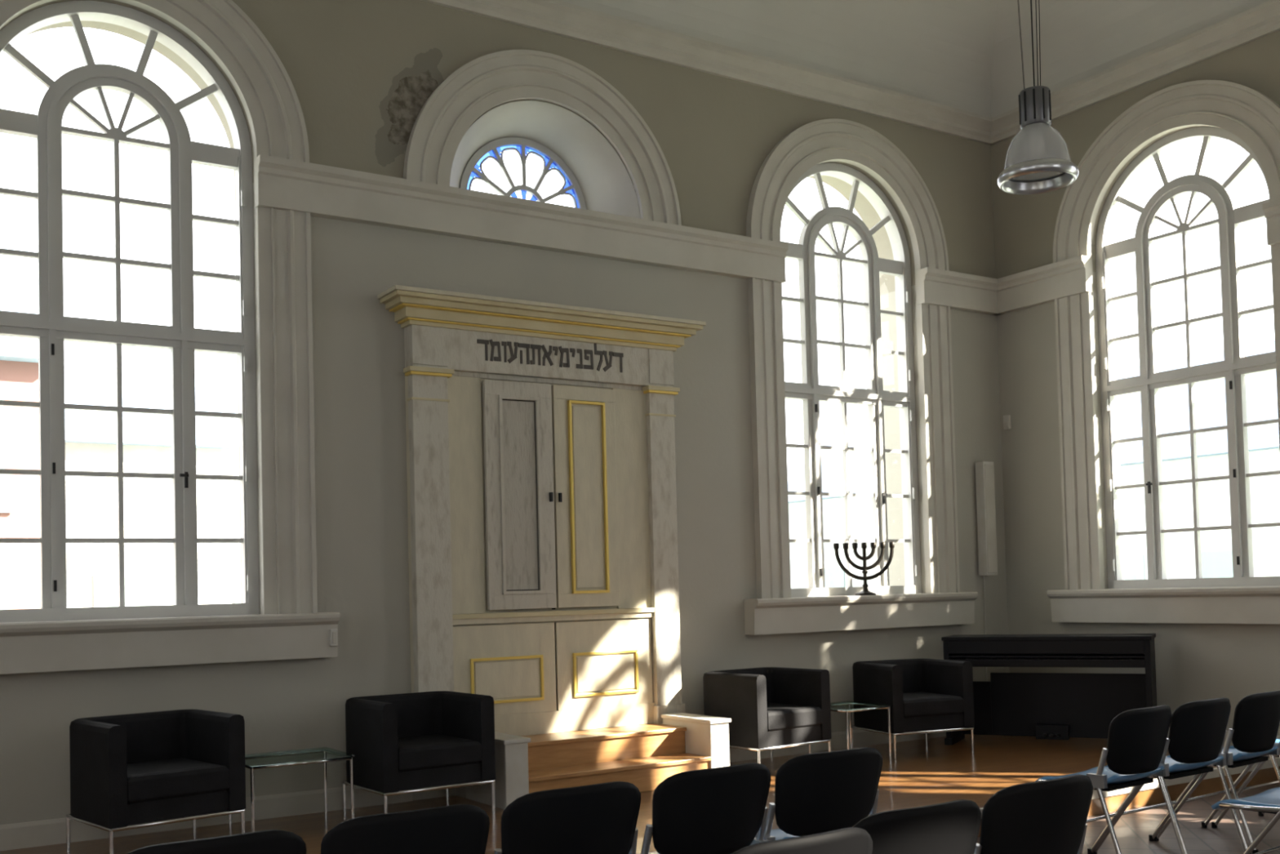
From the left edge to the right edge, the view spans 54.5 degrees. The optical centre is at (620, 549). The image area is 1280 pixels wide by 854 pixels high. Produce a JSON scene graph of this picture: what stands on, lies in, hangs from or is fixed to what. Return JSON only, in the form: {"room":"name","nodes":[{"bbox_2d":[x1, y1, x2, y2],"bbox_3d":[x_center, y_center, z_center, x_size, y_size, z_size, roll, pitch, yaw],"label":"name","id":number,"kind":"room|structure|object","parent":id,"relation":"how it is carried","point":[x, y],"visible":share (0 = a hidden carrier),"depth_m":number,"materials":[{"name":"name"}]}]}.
{"room":"house of worship","nodes":[
{"label":"house of worship","id":0,"kind":"room"},
{"bbox_2d":[0,0,1009,824],"bbox_3d":[-2.004,-0.827,7.523,12.660,5.650,0.450,0,-2,-33],"label":"wall","id":1,"kind":"structure","parent":0,"point":[362,73],"depth_m":7.92,"materials":[{"name":"paint"}]},
{"bbox_2d":[0,0,258,622],"bbox_3d":[-2.796,-1.323,6.910,1.510,3.468,0.165,0,-2,-33],"label":"window","id":2,"kind":"structure","parent":1,"relation":"in","point":[50,326],"depth_m":6.95,"materials":[{"name":"grey paint"}]},
{"bbox_2d":[0,0,317,614],"bbox_3d":[-2.729,-1.488,6.803,2.090,3.728,0.090,0,-2,-33],"label":"trim","id":3,"kind":"structure","parent":1,"relation":"attached to","point":[268,95],"depth_m":7.23,"materials":[{"name":"paint"}]},
{"bbox_2d":[0,612,339,674],"bbox_3d":[-2.678,0.503,6.720,2.310,0.260,0.260,0,-2,-33],"label":"trim","id":4,"kind":"structure","parent":1,"relation":"attached to","point":[29,646],"depth_m":6.73,"materials":[{"name":"paint"}]},
{"bbox_2d":[0,786,413,850],"bbox_3d":[-4.021,1.481,5.831,6.520,0.130,0.020,0,-2,-33],"label":"baseboard","id":5,"kind":"structure","parent":1,"relation":"attached to","point":[51,831],"depth_m":6.96,"materials":[{"name":"paint"}]},
{"bbox_2d":[329,628,337,646],"bbox_3d":[-1.706,0.515,7.296,0.045,0.100,0.139,0,-2,-33],"label":"bracket","id":6,"kind":"object","parent":1,"relation":"attached to","point":[333,632],"visible":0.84,"depth_m":7.24,"materials":[{"name":"white paint"}]},
{"bbox_2d":[253,154,788,283],"bbox_3d":[-0.443,-2.140,8.265,3.960,0.281,0.122,0,-2,-33],"label":"trim","id":7,"kind":"structure","parent":1,"relation":"attached to","point":[322,191],"depth_m":8.03,"materials":[{"name":"paint"}]},
{"bbox_2d":[403,49,681,225],"bbox_3d":[-0.486,-2.792,8.310,2.090,1.045,0.090,0,-2,-33],"label":"trim","id":8,"kind":"structure","parent":1,"relation":"attached to","point":[489,81],"depth_m":8.26,"materials":[{"name":"paint"}]},
{"bbox_2d":[449,100,640,218],"bbox_3d":[-0.606,-2.610,8.497,1.540,0.820,0.468,0,-2,-33],"label":"window","id":9,"kind":"structure","parent":1,"relation":"in","point":[596,179],"depth_m":8.65,"materials":[{"name":"paint"}]},
{"bbox_2d":[420,0,991,145],"bbox_3d":[-1.818,-3.561,7.438,12.000,0.170,0.140,0,-2,-33],"label":"trim","id":10,"kind":"structure","parent":1,"relation":"attached to","point":[556,17],"depth_m":9.06,"materials":[{"name":"paint"}]},
{"bbox_2d":[728,728,946,762],"bbox_3d":[1.857,1.456,9.614,3.500,0.130,0.020,0,-2,-33],"label":"baseboard","id":11,"kind":"structure","parent":1,"relation":"attached to","point":[860,737],"depth_m":9.47,"materials":[{"name":"paint"}]},
{"bbox_2d":[780,163,921,597],"bbox_3d":[1.770,-1.343,9.848,1.510,3.468,0.165,0,-2,-33],"label":"window","id":12,"kind":"structure","parent":1,"relation":"in","point":[809,390],"depth_m":9.96,"materials":[{"name":"grey paint"}]},
{"bbox_2d":[746,118,959,598],"bbox_3d":[1.838,-1.508,9.742,2.090,3.728,0.090,0,-2,-33],"label":"trim","id":13,"kind":"structure","parent":1,"relation":"attached to","point":[812,144],"depth_m":9.71,"materials":[{"name":"paint"}]},
{"bbox_2d":[743,591,977,635],"bbox_3d":[1.888,0.484,9.658,2.310,0.260,0.260,0,-2,-33],"label":"trim","id":14,"kind":"structure","parent":1,"relation":"attached to","point":[824,613],"depth_m":9.49,"materials":[{"name":"paint"}]},
{"bbox_2d":[833,542,894,595],"bbox_3d":[1.893,0.148,9.642,0.482,0.410,0.160,-1,-2,-3],"label":"menorah","id":15,"kind":"object","parent":14,"relation":"on","point":[864,544],"visible":0.99,"depth_m":9.63,"materials":[{"name":"brown metal"}]},
{"bbox_2d":[915,266,1001,315],"bbox_3d":[2.858,-2.155,10.389,0.952,0.281,0.122,0,-2,-33],"label":"trim","id":16,"kind":"structure","parent":1,"relation":"attached to","point":[935,286],"depth_m":10.32,"materials":[{"name":"paint"}]},
{"bbox_2d":[974,461,997,681],"bbox_3d":[3.074,0.315,10.395,0.130,2.100,0.115,0,-2,-33],"label":"speaker","id":17,"kind":"object","parent":1,"relation":"attached to","point":[984,470],"visible":0.91,"depth_m":10.37},
{"bbox_2d":[0,733,1279,853],"bbox_3d":[-1.062,1.559,6.297,12.000,0.152,2.430,0,-2,-33],"label":"floor","id":18,"kind":"structure","parent":0,"point":[937,772],"depth_m":7.76,"materials":[{"name":"wood"}]},
{"bbox_2d":[66,709,245,853],"bbox_3d":[-2.350,1.180,6.264,0.680,0.675,0.605,0,-3,-43],"label":"armchair","id":19,"kind":"object","parent":18,"relation":"on","point":[132,769],"visible":0.98,"depth_m":6.13,"materials":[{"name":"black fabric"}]},
{"bbox_2d":[228,748,354,831],"bbox_3d":[-1.788,1.316,6.722,0.560,0.405,0.450,0,-2,-33],"label":"side table","id":20,"kind":"object","parent":18,"relation":"on","point":[325,760],"visible":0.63,"depth_m":6.68,"materials":[{"name":"clear glass"}]},
{"bbox_2d":[342,690,495,815],"bbox_3d":[-1.163,1.177,7.098,0.680,0.675,0.605,0,-2,-35],"label":"armchair","id":21,"kind":"object","parent":18,"relation":"on","point":[402,743],"visible":0.98,"depth_m":6.96,"materials":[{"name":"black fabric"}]},
{"bbox_2d":[454,712,731,808],"bbox_3d":[-0.165,1.313,7.905,1.654,0.405,0.713,0,-2,-33],"label":"steps","id":22,"kind":"structure","parent":18,"relation":"on","point":[643,756],"depth_m":7.78,"materials":[{"name":"brown wood"}]},
{"bbox_2d":[377,284,706,735],"bbox_3d":[-0.418,-0.193,8.070,2.295,2.760,0.288,0,-2,-33],"label":"torah ark","id":23,"kind":"object","parent":22,"relation":"on","point":[543,555],"visible":0.97,"depth_m":8.04,"materials":[{"name":"beige paint"}]},
{"bbox_2d":[702,666,831,763],"bbox_3d":[0.988,1.170,8.542,0.680,0.675,0.605,0,-2,-37],"label":"armchair","id":24,"kind":"object","parent":18,"relation":"on","point":[768,708],"visible":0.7,"depth_m":8.37,"materials":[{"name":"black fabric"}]},
{"bbox_2d":[808,702,892,762],"bbox_3d":[1.612,1.297,8.774,0.420,0.405,0.420,0,-2,-33],"label":"side table","id":25,"kind":"object","parent":18,"relation":"on","point":[848,722],"visible":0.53,"depth_m":8.71,"materials":[{"name":"clear glass"}]},
{"bbox_2d":[851,657,974,761],"bbox_3d":[2.132,1.161,9.147,0.680,0.675,0.605,-1,-2,-21],"label":"armchair","id":26,"kind":"object","parent":18,"relation":"on","point":[926,695],"visible":0.9,"depth_m":8.97,"materials":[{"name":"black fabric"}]},
{"bbox_2d":[941,633,1157,744],"bbox_3d":[3.255,1.065,9.446,1.500,0.828,0.450,-2,-2,27],"label":"digital piano","id":27,"kind":"object","parent":18,"relation":"on","point":[1041,705],"visible":0.97,"depth_m":9.46,"materials":[{"name":"black wood"}]},
{"bbox_2d":[558,0,1271,118],"bbox_3d":[0.977,-4.172,3.090,11.840,0.620,10.340,0,-2,-33],"label":"ceiling","id":28,"kind":"structure","parent":0,"point":[963,55],"depth_m":9.68,"materials":[{"name":"paint"}]},
{"bbox_2d":[997,0,1078,195],"bbox_3d":[2.183,-3.160,6.636,0.410,2.430,0.410,0,-2,-33],"label":"pendant lamp","id":29,"kind":"object","parent":28,"relation":"hanging from","point":[1037,161],"visible":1,"depth_m":6.53,"materials":[{"name":"grey metal"}]},
{"bbox_2d":[976,782,1279,853],"bbox_3d":[1.023,1.569,2.835,12.660,0.200,11.400,0,-2,-33],"label":"floor","id":30,"kind":"structure","parent":0,"point":[1132,830],"depth_m":6.82,"materials":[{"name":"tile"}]},
{"bbox_2d":[126,829,306,853],"bbox_3d":[-1.166,1.143,3.370,0.542,0.798,0.550,0,-2,-34],"label":"chair","id":31,"kind":"object","parent":30,"relation":"on","point":[271,841],"visible":1,"depth_m":3.20,"materials":[{"name":"black plastic"}]},
{"bbox_2d":[320,804,489,853],"bbox_3d":[-0.704,1.142,3.704,0.542,0.798,0.550,0,-2,-32],"label":"chair","id":32,"kind":"object","parent":30,"relation":"on","point":[456,828],"visible":1,"depth_m":3.50,"materials":[{"name":"black plastic"}]},
{"bbox_2d":[493,781,640,853],"bbox_3d":[-0.251,1.142,4.055,0.542,0.798,0.550,0,-2,-34],"label":"chair","id":33,"kind":"object","parent":30,"relation":"on","point":[602,818],"visible":1,"depth_m":3.85,"materials":[{"name":"black plastic"}]},
{"bbox_2d":[639,762,770,853],"bbox_3d":[0.213,1.141,4.388,0.542,0.798,0.550,0,-2,-35],"label":"chair","id":34,"kind":"object","parent":30,"relation":"on","point":[722,810],"visible":0.89,"depth_m":4.17,"materials":[{"name":"black plastic"}]},
{"bbox_2d":[731,826,872,853],"bbox_3d":[0.331,1.099,3.205,0.542,0.798,0.550,0,-2,-34],"label":"chair","id":35,"kind":"object","parent":30,"relation":"on","point":[849,840],"visible":1,"depth_m":3.02,"materials":[{"name":"black plastic"}]},
{"bbox_2d":[755,746,882,840],"bbox_3d":[0.678,1.141,4.735,0.542,0.798,0.550,0,-2,-32],"label":"chair","id":36,"kind":"object","parent":30,"relation":"on","point":[815,793],"visible":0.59,"depth_m":4.51,"materials":[{"name":"black plastic"}]},
{"bbox_2d":[852,799,981,853],"bbox_3d":[0.714,1.102,3.570,0.542,0.798,0.550,0,-2,-32],"label":"chair","id":37,"kind":"object","parent":30,"relation":"on","point":[952,827],"visible":0.91,"depth_m":3.36,"materials":[{"name":"black plastic"}]},
{"bbox_2d":[974,773,1093,853],"bbox_3d":[1.181,1.102,3.954,0.542,0.798,0.550,0,-2,-34],"label":"chair","id":38,"kind":"object","parent":30,"relation":"on","point":[1048,816],"visible":0.99,"depth_m":3.73,"materials":[{"name":"black plastic"}]},
{"bbox_2d":[1035,705,1183,853],"bbox_3d":[2.328,1.139,5.963,0.542,0.798,0.550,0,-2,-37],"label":"chair","id":39,"kind":"object","parent":30,"relation":"on","point":[1136,742],"visible":0.84,"depth_m":5.75,"materials":[{"name":"black plastic"}]},
{"bbox_2d":[1093,697,1251,853],"bbox_3d":[2.754,1.138,6.261,0.542,0.798,0.550,0,-2,-35],"label":"chair","id":40,"kind":"object","parent":30,"relation":"on","point":[1194,744],"visible":0.74,"depth_m":6.06,"materials":[{"name":"black plastic"}]},
{"bbox_2d":[1154,689,1279,853],"bbox_3d":[3.198,1.137,6.571,0.542,0.798,0.550,0,-2,-38],"label":"chair","id":41,"kind":"object","parent":30,"relation":"on","point":[1253,734],"visible":0.75,"depth_m":6.36,"materials":[{"name":"black plastic"}]},
{"bbox_2d":[1211,786,1279,853],"bbox_3d":[2.840,1.102,5.223,0.542,0.798,0.550,0,-2,-37],"label":"chair","id":42,"kind":"object","parent":30,"relation":"on","point":[1268,801],"visible":1,"depth_m":5.17,"materials":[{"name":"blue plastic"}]},
{"bbox_2d":[1211,738,1279,827],"bbox_3d":[3.652,1.135,6.862,0.542,0.798,0.550,0,-2,-36],"label":"chair","id":43,"kind":"object","parent":30,"relation":"on","point":[1214,824],"visible":0.31,"depth_m":6.85,"materials":[{"name":"silver plastic"}]},
{"bbox_2d":[991,30,1279,735],"bbox_3d":[6.312,-1.086,6.101,0.210,5.650,10.950,0,-2,-33],"label":"wall","id":44,"kind":"structure","parent":0,"point":[1194,661],"depth_m":10.20,"materials":[{"name":"paint"}]},
{"bbox_2d":[1003,414,1011,429],"bbox_3d":[3.285,-1.086,10.574,0.039,0.120,0.060,0,-2,-33],"label":"sensor","id":45,"kind":"object","parent":44,"relation":"attached to","point":[1006,419],"visible":1,"depth_m":10.56,"materials":[{"name":"white paint"}]},
{"bbox_2d":[992,255,1093,315],"bbox_3d":[3.447,-2.174,10.263,0.122,0.281,0.949,0,-2,-33],"label":"trim","id":46,"kind":"structure","parent":44,"relation":"attached to","point":[1042,285],"depth_m":10.18,"materials":[{"name":"paint"}]},
{"bbox_2d":[989,0,1279,145],"bbox_3d":[5.982,-3.799,6.291,0.140,0.170,10.500,0,-2,-33],"label":"trim","id":47,"kind":"structure","parent":44,"relation":"attached to","point":[1261,20],"depth_m":9.31,"materials":[{"name":"paint"}]},
{"bbox_2d":[1046,586,1279,623],"bbox_3d":[4.189,0.408,9.161,0.260,0.260,2.310,0,-2,-33],"label":"trim","id":48,"kind":"structure","parent":44,"relation":"attached to","point":[1236,604],"depth_m":9.19,"materials":[{"name":"paint"}]},
{"bbox_2d":[1053,80,1279,589],"bbox_3d":[4.146,-1.583,9.243,0.090,3.728,2.090,0,-2,-33],"label":"trim","id":49,"kind":"structure","parent":44,"relation":"attached to","point":[1244,112],"depth_m":9.85,"materials":[{"name":"paint"}]},
{"bbox_2d":[1095,126,1279,588],"bbox_3d":[4.261,-1.424,9.310,0.165,3.468,1.510,0,-2,-33],"label":"window","id":50,"kind":"structure","parent":44,"relation":"in","point":[1235,366],"depth_m":9.40,"materials":[{"name":"grey paint"}]},
{"bbox_2d":[1166,727,1279,746],"bbox_3d":[3.969,1.400,9.547,0.020,0.130,2.420,0,-2,-33],"label":"baseboard","id":51,"kind":"structure","parent":44,"relation":"attached to","point":[1277,735],"depth_m":8.93,"materials":[{"name":"paint"}]},
{"bbox_2d":[1262,199,1279,245],"bbox_3d":[4.837,-2.281,8.101,0.122,0.281,1.256,0,-2,-33],"label":"trim","id":52,"kind":"structure","parent":44,"relation":"attached to","point":[1271,210],"depth_m":8.57,"materials":[{"name":"paint"}]},
{"label":"outside","id":53,"kind":"structure","parent":0,"visible":0},
{"bbox_3d":[3.343,2.214,10.544,80.000,0.100,80.000,0,-2,-33],"label":"ground","id":54,"kind":"structure","parent":53,"visible":0},
{"bbox_2d":[0,247,40,609],"bbox_3d":[-10.655,-0.722,15.370,6.100,6.800,5.600,0,-2,-33],"label":"neighbouring house","id":55,"kind":"structure","parent":54,"relation":"on","point":[20,494],"depth_m":14.70,"materials":[{"name":"plaster"},{"name":"clay roof tiles"},{"name":"glass"}]},
{"bbox_2d":[64,364,240,608],"bbox_3d":[-5.288,-0.067,21.170,9.400,5.600,5.600,0,-2,-33],"label":"neighbouring house","id":56,"kind":"structure","parent":54,"relation":"on","point":[91,436],"depth_m":17.47,"materials":[{"name":"white stone"}]},
{"bbox_2d":[787,340,1279,588],"bbox_3d":[10.833,-0.642,23.833,5.600,6.100,18.400,0,-2,-33],"label":"neighbouring house","id":57,"kind":"structure","parent":54,"relation":"on","point":[1216,552],"depth_m":21.74,"materials":[{"name":"white stone"}]}
]}

